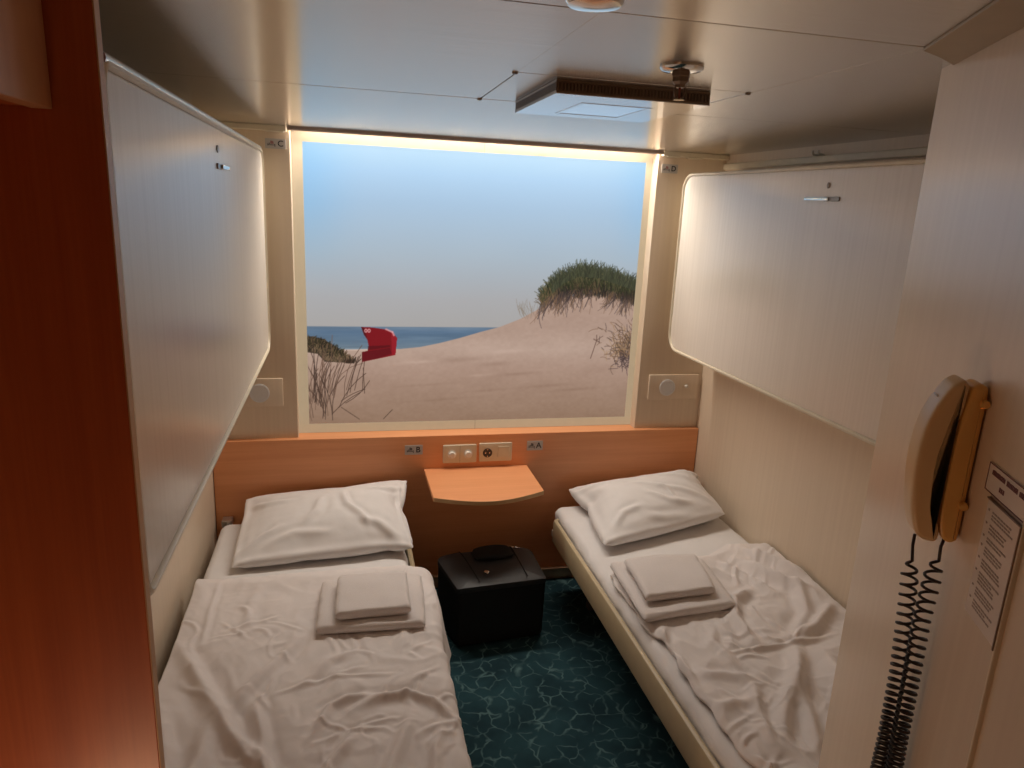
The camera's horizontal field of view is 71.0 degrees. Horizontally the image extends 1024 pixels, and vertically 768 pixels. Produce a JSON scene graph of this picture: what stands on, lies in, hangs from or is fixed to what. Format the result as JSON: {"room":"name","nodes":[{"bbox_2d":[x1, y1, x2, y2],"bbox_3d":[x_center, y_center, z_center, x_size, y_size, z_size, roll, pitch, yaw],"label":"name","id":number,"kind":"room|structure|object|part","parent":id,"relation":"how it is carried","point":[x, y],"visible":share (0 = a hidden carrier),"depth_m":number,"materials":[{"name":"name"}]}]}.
{"room":"ship cabin","nodes":[
{"label":"ship cabin","id":0,"kind":"room"},
{"bbox_2d":[150,471,216,683],"bbox_3d":[-1.120,0.161,1.982,0.150,2.300,2.440,-1,14,-13],"label":"wall","id":1,"kind":"structure","parent":0,"point":[189,562],"depth_m":2.54,"materials":[{"name":"beige laminate"}]},
{"bbox_2d":[103,51,269,595],"bbox_3d":[-0.898,-0.290,1.938,0.268,0.808,2.002,-1,14,-13],"label":"folding berth","id":2,"kind":"object","parent":1,"relation":"attached to","point":[190,187],"visible":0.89,"depth_m":1.40,"materials":[{"name":"laminate"}]},
{"bbox_3d":[-0.757,-0.667,1.847,0.020,0.020,1.912,-1,14,-13],"label":"rail","id":3,"kind":"part","parent":2,"relation":"part of","materials":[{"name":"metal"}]},
{"bbox_3d":[-0.760,-0.575,1.909,0.006,0.011,0.125,-1,14,-13],"label":"latch lever","id":4,"kind":"part","parent":2,"relation":"part of","materials":[{"name":"silver metal"}]},
{"bbox_2d":[99,0,993,154],"bbox_3d":[0.351,-0.542,1.113,2.700,0.016,4.096,-1,14,-13],"label":"ceiling","id":5,"kind":"structure","parent":0,"point":[814,72],"depth_m":1.36,"materials":[{"name":"white paint"}]},
{"bbox_2d":[286,126,663,154],"bbox_3d":[-0.108,-1.039,3.049,1.628,0.028,0.011,-1,14,-13],"label":"trim","id":6,"kind":"structure","parent":5,"relation":"attached to","point":[294,128],"depth_m":3.03,"materials":[{"name":"brown metal"}]},
{"bbox_2d":[565,0,623,12],"bbox_3d":[0.091,-0.433,0.773,0.098,0.053,0.098,-1,14,-13],"label":"smoke detector","id":7,"kind":"object","parent":5,"relation":"attached to","point":[594,6],"visible":1,"depth_m":0.77,"materials":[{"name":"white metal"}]},
{"bbox_2d":[515,79,710,122],"bbox_3d":[0.227,-0.684,1.752,0.360,0.030,0.388,-1,14,-13],"label":"ceiling light","id":8,"kind":"object","parent":5,"relation":"attached to","point":[559,97],"visible":0.98,"depth_m":1.63,"materials":[{"name":"brown metal"}]},
{"bbox_3d":[0.221,-0.676,1.778,0.174,0.001,0.219,-1,14,-13],"label":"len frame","id":9,"kind":"part","parent":8,"relation":"part of","materials":[{"name":"white plastic"}]},
{"bbox_2d":[659,62,703,100],"bbox_3d":[0.315,-0.562,1.341,0.082,0.060,0.082,-1,14,-13],"label":"sprinkler","id":10,"kind":"object","parent":5,"relation":"attached to","point":[680,71],"visible":1,"depth_m":1.32,"materials":[{"name":"silver metal"}]},
{"bbox_3d":[0.314,-0.545,1.346,0.025,0.024,0.004,-1,14,-13],"label":"frame arm","id":11,"kind":"part","parent":10,"relation":"part of","materials":[{"name":"brown metal"}]},
{"bbox_3d":[0.316,-0.586,1.335,0.082,0.011,0.082,-1,14,-13],"label":"ceiling plate","id":12,"kind":"part","parent":10,"relation":"part of","materials":[{"name":"silver metal"}]},
{"bbox_2d":[435,577,688,767],"bbox_3d":[0.221,1.521,1.784,2.700,0.120,4.400,-1,14,-13],"label":"floor","id":13,"kind":"structure","parent":0,"point":[564,695],"depth_m":2.75,"materials":[{"name":"teal carpet"}]},
{"bbox_2d":[0,0,164,767],"bbox_3d":[-0.694,0.504,1.101,0.277,2.097,0.022,-1,14,-13],"label":"partition panel","id":14,"kind":"object","parent":13,"relation":"on","point":[79,681],"visible":1,"depth_m":1.00,"materials":[{"name":"brown wood"}]},
{"bbox_2d":[0,0,51,108],"bbox_3d":[-0.543,-0.277,0.284,0.220,0.173,1.196,-1,14,-13],"label":"upper cabinet","id":15,"kind":"object","parent":14,"relation":"attached to","point":[24,75],"visible":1,"depth_m":0.82,"materials":[{"name":"brown wood"}]},
{"bbox_2d":[221,516,414,566],"bbox_3d":[-0.675,1.051,2.358,0.802,0.432,2.082,-1,14,-13],"label":"bed","id":16,"kind":"object","parent":13,"relation":"on","point":[228,520],"visible":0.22,"depth_m":3.05,"materials":[{"name":"beige laminate"}]},
{"bbox_2d":[204,524,407,578],"bbox_3d":[-0.663,0.890,2.270,0.768,0.121,1.980,-1,14,-13],"label":"mattress","id":17,"kind":"object","parent":16,"relation":"on","point":[220,564],"visible":0.12,"depth_m":2.79,"materials":[{"name":"white fabric"}]},
{"bbox_2d":[158,565,471,767],"bbox_3d":[-0.545,0.970,2.025,0.889,0.260,1.423,-1,14,-13],"label":"duvet","id":18,"kind":"object","parent":17,"relation":"on","point":[248,680],"visible":0.9,"depth_m":2.05,"materials":[{"name":"white fabric"}]},
{"bbox_2d":[316,575,424,633],"bbox_3d":[-0.476,0.747,2.449,0.365,0.035,0.319,-1,14,-13],"label":"folded towel","id":19,"kind":"object","parent":18,"relation":"on","point":[327,622],"visible":0.53,"depth_m":2.34,"materials":[{"name":"white fabric"}]},
{"bbox_2d":[335,571,410,619],"bbox_3d":[-0.472,0.713,2.438,0.247,0.037,0.240,-1,14,-13],"label":"folded towel","id":20,"kind":"object","parent":19,"relation":"on","point":[364,595],"visible":1,"depth_m":2.40,"materials":[{"name":"white fabric"}]},
{"bbox_2d":[231,480,412,567],"bbox_3d":[-0.764,0.558,2.981,0.707,0.174,0.519,-1,14,-13],"label":"pillow","id":21,"kind":"object","parent":17,"relation":"on","point":[326,523],"visible":1,"depth_m":2.87,"materials":[{"name":"white fabric"}]},
{"bbox_3d":[-0.272,0.922,2.322,0.030,0.108,1.900,-1,14,-13],"label":"rail","id":22,"kind":"part","parent":16,"relation":"part of","materials":[{"name":"beige wood"}]},
{"bbox_2d":[438,545,545,645],"bbox_3d":[-0.097,0.917,3.166,0.436,0.350,0.259,-2,15,-18],"label":"case","id":23,"kind":"object","parent":13,"relation":"on","point":[488,593],"visible":0.98,"depth_m":3.07,"materials":[{"name":"black fabric"}]},
{"bbox_3d":[-0.091,0.802,3.138,0.436,0.070,0.259,-2,15,-18],"label":"lid","id":24,"kind":"part","parent":23,"relation":"part of","materials":[{"name":"black plastic"}]},
{"bbox_3d":[-0.086,0.746,3.182,0.186,0.025,0.106,-1,14,-13],"label":"handle","id":25,"kind":"part","parent":23,"relation":"part of","materials":[{"name":"black fabric"}]},
{"bbox_2d":[551,519,720,767],"bbox_3d":[0.759,1.034,2.690,0.802,0.432,2.082,-1,14,-13],"label":"bed","id":26,"kind":"object","parent":13,"relation":"on","point":[696,754],"visible":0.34,"depth_m":2.38,"materials":[{"name":"beige laminate"}]},
{"bbox_3d":[0.380,0.916,3.359,0.040,0.301,0.040,-1,14,-13],"label":"leg","id":27,"kind":"part","parent":26,"relation":"part of","materials":[{"name":"black metal"}]},
{"bbox_2d":[555,506,754,767],"bbox_3d":[0.784,0.873,2.606,0.768,0.120,1.980,-1,14,-13],"label":"mattress","id":28,"kind":"object","parent":26,"relation":"on","point":[703,539],"visible":0.24,"depth_m":2.90,"materials":[{"name":"white fabric"}]},
{"bbox_2d":[569,469,724,545],"bbox_3d":[0.655,0.541,3.269,0.684,0.195,0.544,-1,14,-13],"label":"pillow","id":29,"kind":"object","parent":28,"relation":"on","point":[623,510],"visible":1,"depth_m":3.19,"materials":[{"name":"white fabric"}]},
{"bbox_2d":[610,543,845,767],"bbox_3d":[0.857,0.850,2.330,0.760,0.080,1.435,-1,14,-13],"label":"duvet","id":30,"kind":"object","parent":28,"relation":"on","point":[764,665],"visible":0.62,"depth_m":2.31,"materials":[{"name":"white fabric"}]},
{"bbox_2d":[610,558,735,621],"bbox_3d":[0.600,0.746,2.639,0.405,0.034,0.380,-1,14,-13],"label":"folded towel","id":31,"kind":"object","parent":30,"relation":"on","point":[720,599],"visible":0.49,"depth_m":2.52,"materials":[{"name":"white fabric"}]},
{"bbox_2d":[624,554,714,601],"bbox_3d":[0.589,0.707,2.642,0.324,0.037,0.270,-1,14,-13],"label":"folded towel","id":32,"kind":"object","parent":31,"relation":"on","point":[661,576],"visible":1,"depth_m":2.61,"materials":[{"name":"white fabric"}]},
{"bbox_2d":[694,134,929,608],"bbox_3d":[1.274,0.132,2.537,0.150,2.300,2.440,-1,14,-13],"label":"wall","id":33,"kind":"structure","parent":0,"point":[782,477],"depth_m":2.90,"materials":[{"name":"beige laminate"}]},
{"bbox_2d":[220,121,729,159],"bbox_3d":[-0.123,-1.031,3.063,2.308,0.028,0.034,-1,14,-13],"label":"trim","id":34,"kind":"structure","parent":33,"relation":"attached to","point":[235,125],"depth_m":2.87,"materials":[{"name":"beige plastic"}]},
{"bbox_2d":[668,158,925,445],"bbox_3d":[1.093,-0.310,2.401,0.250,0.800,2.002,-1,14,-13],"label":"folding berth","id":35,"kind":"object","parent":33,"relation":"attached to","point":[788,283],"visible":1,"depth_m":2.41,"materials":[{"name":"laminate"}]},
{"bbox_3d":[0.983,-0.598,2.323,0.006,0.011,0.125,-1,14,-13],"label":"latch lever","id":36,"kind":"part","parent":35,"relation":"part of","materials":[{"name":"silver metal"}]},
{"bbox_2d":[811,150,824,155],"bbox_3d":[1.136,-0.857,2.667,0.030,0.021,0.043,-1,14,-13],"label":"coat hook","id":37,"kind":"object","parent":33,"relation":"attached to","point":[818,151],"visible":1,"depth_m":2.65,"materials":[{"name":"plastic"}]},
{"bbox_2d":[723,147,927,169],"bbox_3d":[1.220,-0.755,2.367,0.012,0.027,2.080,-1,14,-13],"label":"trim","id":38,"kind":"structure","parent":33,"relation":"attached to","point":[920,151],"depth_m":2.58,"materials":[{"name":"beige plastic"}]},
{"bbox_2d":[818,28,1023,767],"bbox_3d":[0.470,0.731,0.370,0.060,2.120,2.400,6,14,12],"label":"wall","id":39,"kind":"structure","parent":0,"point":[961,314],"depth_m":1.06,"materials":[{"name":"beige laminate"}]},
{"bbox_2d":[870,375,990,767],"bbox_3d":[0.581,0.425,1.077,0.076,0.896,0.052,7,15,16],"label":"wall telephone","id":40,"kind":"object","parent":39,"relation":"attached to","point":[946,431],"visible":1,"depth_m":0.99,"materials":[{"name":"plastic"}]},
{"bbox_3d":[0.584,0.535,1.103,0.035,0.670,0.058,-7,17,-34],"label":"coiled cord","id":41,"kind":"part","parent":40,"relation":"part of","materials":[{"name":"black plastic"}]},
{"bbox_2d":[923,0,1023,64],"bbox_3d":[0.452,-0.285,0.151,0.080,0.004,2.240,6,14,12],"label":"trim","id":42,"kind":"structure","parent":39,"relation":"attached to","point":[999,19],"depth_m":0.98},
{"bbox_2d":[965,496,1021,650],"bbox_3d":[0.596,0.233,0.893,0.004,0.162,0.096,6,14,12],"label":"notice","id":43,"kind":"object","parent":39,"relation":"attached to","point":[1001,532],"visible":1,"depth_m":0.89,"materials":[{"name":"paper"}]},
{"bbox_2d":[969,509,1011,627],"bbox_3d":[0.597,0.231,0.897,0.001,0.133,0.073,6,14,12],"label":"print","id":44,"kind":"object","parent":43,"relation":"attached to","point":[993,562],"depth_m":0.89},
{"bbox_2d":[965,521,1023,767],"bbox_3d":[0.574,0.604,0.936,0.013,2.100,0.005,6,14,12],"label":"trim","id":45,"kind":"structure","parent":39,"relation":"attached to","point":[1020,549],"depth_m":0.86,"materials":[{"name":"beige plastic"}]},
{"bbox_2d":[985,461,1023,522],"bbox_3d":[0.602,0.133,0.867,0.002,0.037,0.134,6,14,12],"label":"wall sign","id":46,"kind":"object","parent":39,"relation":"attached to","point":[999,484],"visible":1,"depth_m":0.88,"materials":[{"name":"paper"}]},
{"bbox_2d":[992,470,1023,499],"bbox_3d":[0.603,0.130,0.872,0.001,0.021,0.098,6,14,12],"label":"print","id":47,"kind":"object","parent":46,"relation":"on","point":[1004,487],"depth_m":0.88},
{"bbox_3d":[-0.191,-0.221,3.468,2.700,2.400,0.140,-1,14,-13],"label":"wall","id":48,"kind":"structure","parent":0,"visible":0},
{"bbox_2d":[224,121,298,439],"bbox_3d":[-1.126,-0.411,3.066,0.382,1.400,0.110,-1,14,-13],"label":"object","id":49,"kind":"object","parent":48,"relation":"attached to","point":[281,359],"depth_m":3.06,"materials":[{"name":"beige laminate"}]},
{"bbox_2d":[243,378,283,406],"bbox_3d":[-1.130,0.039,3.111,0.264,0.126,0.026,-1,14,-13],"label":"panel","id":50,"kind":"object","parent":49,"relation":"attached to","point":[265,392],"visible":0.59,"depth_m":3.12,"materials":[{"name":"beige plastic"}]},
{"bbox_2d":[265,138,285,148],"bbox_3d":[-0.955,-0.971,2.899,0.080,0.039,0.004,-1,14,-13],"label":"sign","id":51,"kind":"object","parent":48,"relation":"attached to","point":[272,143],"visible":1,"depth_m":2.90,"materials":[{"name":"white plastic"}]},
{"bbox_2d":[213,424,697,574],"bbox_3d":[-0.209,0.567,3.519,2.304,0.713,0.135,-1,14,-13],"label":"headboard","id":52,"kind":"object","parent":48,"relation":"attached to","point":[570,457],"visible":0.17,"depth_m":3.44,"materials":[{"name":"brown wood"}]},
{"bbox_2d":[405,445,422,454],"bbox_3d":[-0.454,0.305,3.319,0.082,0.046,0.004,-1,14,-13],"label":"sign","id":53,"kind":"object","parent":52,"relation":"attached to","point":[409,449],"visible":1,"depth_m":3.32,"materials":[{"name":"grey plastic"}]},
{"bbox_2d":[443,444,476,462],"bbox_3d":[-0.243,0.329,3.361,0.159,0.089,0.030,-1,14,-13],"label":"light switch","id":54,"kind":"object","parent":52,"relation":"attached to","point":[461,453],"visible":1,"depth_m":3.36,"materials":[{"name":"beige plastic"}]},
{"bbox_3d":[-0.279,0.331,3.349,0.043,0.043,0.020,-1,14,-13],"label":"knob","id":55,"kind":"part","parent":54,"relation":"part of","materials":[{"name":"white plastic"}]},
{"bbox_3d":[-0.205,0.331,3.366,0.043,0.043,0.020,-1,14,-13],"label":"knob","id":56,"kind":"part","parent":54,"relation":"part of","materials":[{"name":"white plastic"}]},
{"bbox_2d":[424,465,543,505],"bbox_3d":[-0.126,0.453,3.221,0.495,0.019,0.408,-1,14,-13],"label":"wall shelf","id":57,"kind":"object","parent":52,"relation":"attached to","point":[487,485],"visible":1,"depth_m":3.19,"materials":[{"name":"brown wood"}]},
{"bbox_2d":[479,442,511,461],"bbox_3d":[-0.078,0.322,3.407,0.158,0.091,0.014,-1,14,-13],"label":"wall socket","id":58,"kind":"object","parent":52,"relation":"attached to","point":[499,451],"visible":1,"depth_m":3.40,"materials":[{"name":"beige plastic"}]},
{"bbox_2d":[527,441,542,449],"bbox_3d":[0.110,0.296,3.449,0.079,0.047,0.004,-1,14,-13],"label":"sign","id":59,"kind":"object","parent":52,"relation":"attached to","point":[531,445],"visible":1,"depth_m":3.45,"materials":[{"name":"white plastic"}]},
{"bbox_2d":[291,130,653,432],"bbox_3d":[-0.160,-0.436,3.307,1.608,1.337,0.032,-1,14,-13],"label":"picture","id":60,"kind":"object","parent":48,"relation":"attached to","point":[440,284],"visible":1,"depth_m":3.28},
{"bbox_2d":[432,565,573,587],"bbox_3d":[-0.226,0.946,3.607,2.308,0.067,0.158,-1,14,-13],"label":"baseboard","id":61,"kind":"structure","parent":48,"relation":"attached to","point":[550,572],"depth_m":3.64,"materials":[{"name":"brown metal"}]},
{"bbox_2d":[661,164,677,173],"bbox_3d":[0.723,-0.986,3.290,0.079,0.039,0.004,-1,14,-13],"label":"sign","id":62,"kind":"object","parent":48,"relation":"attached to","point":[666,168],"visible":1,"depth_m":3.29,"materials":[{"name":"white plastic"}]},
{"bbox_2d":[629,151,725,427],"bbox_3d":[0.801,-0.434,3.513,0.358,1.400,0.110,-1,14,-13],"label":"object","id":63,"kind":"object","parent":48,"relation":"attached to","point":[654,352],"depth_m":3.45,"materials":[{"name":"beige laminate"}]},
{"bbox_2d":[647,374,698,399],"bbox_3d":[0.801,0.016,3.558,0.264,0.126,0.026,-1,14,-13],"label":"panel","id":64,"kind":"object","parent":63,"relation":"attached to","point":[660,386],"visible":1,"depth_m":3.56,"materials":[{"name":"beige plastic"}]}
]}

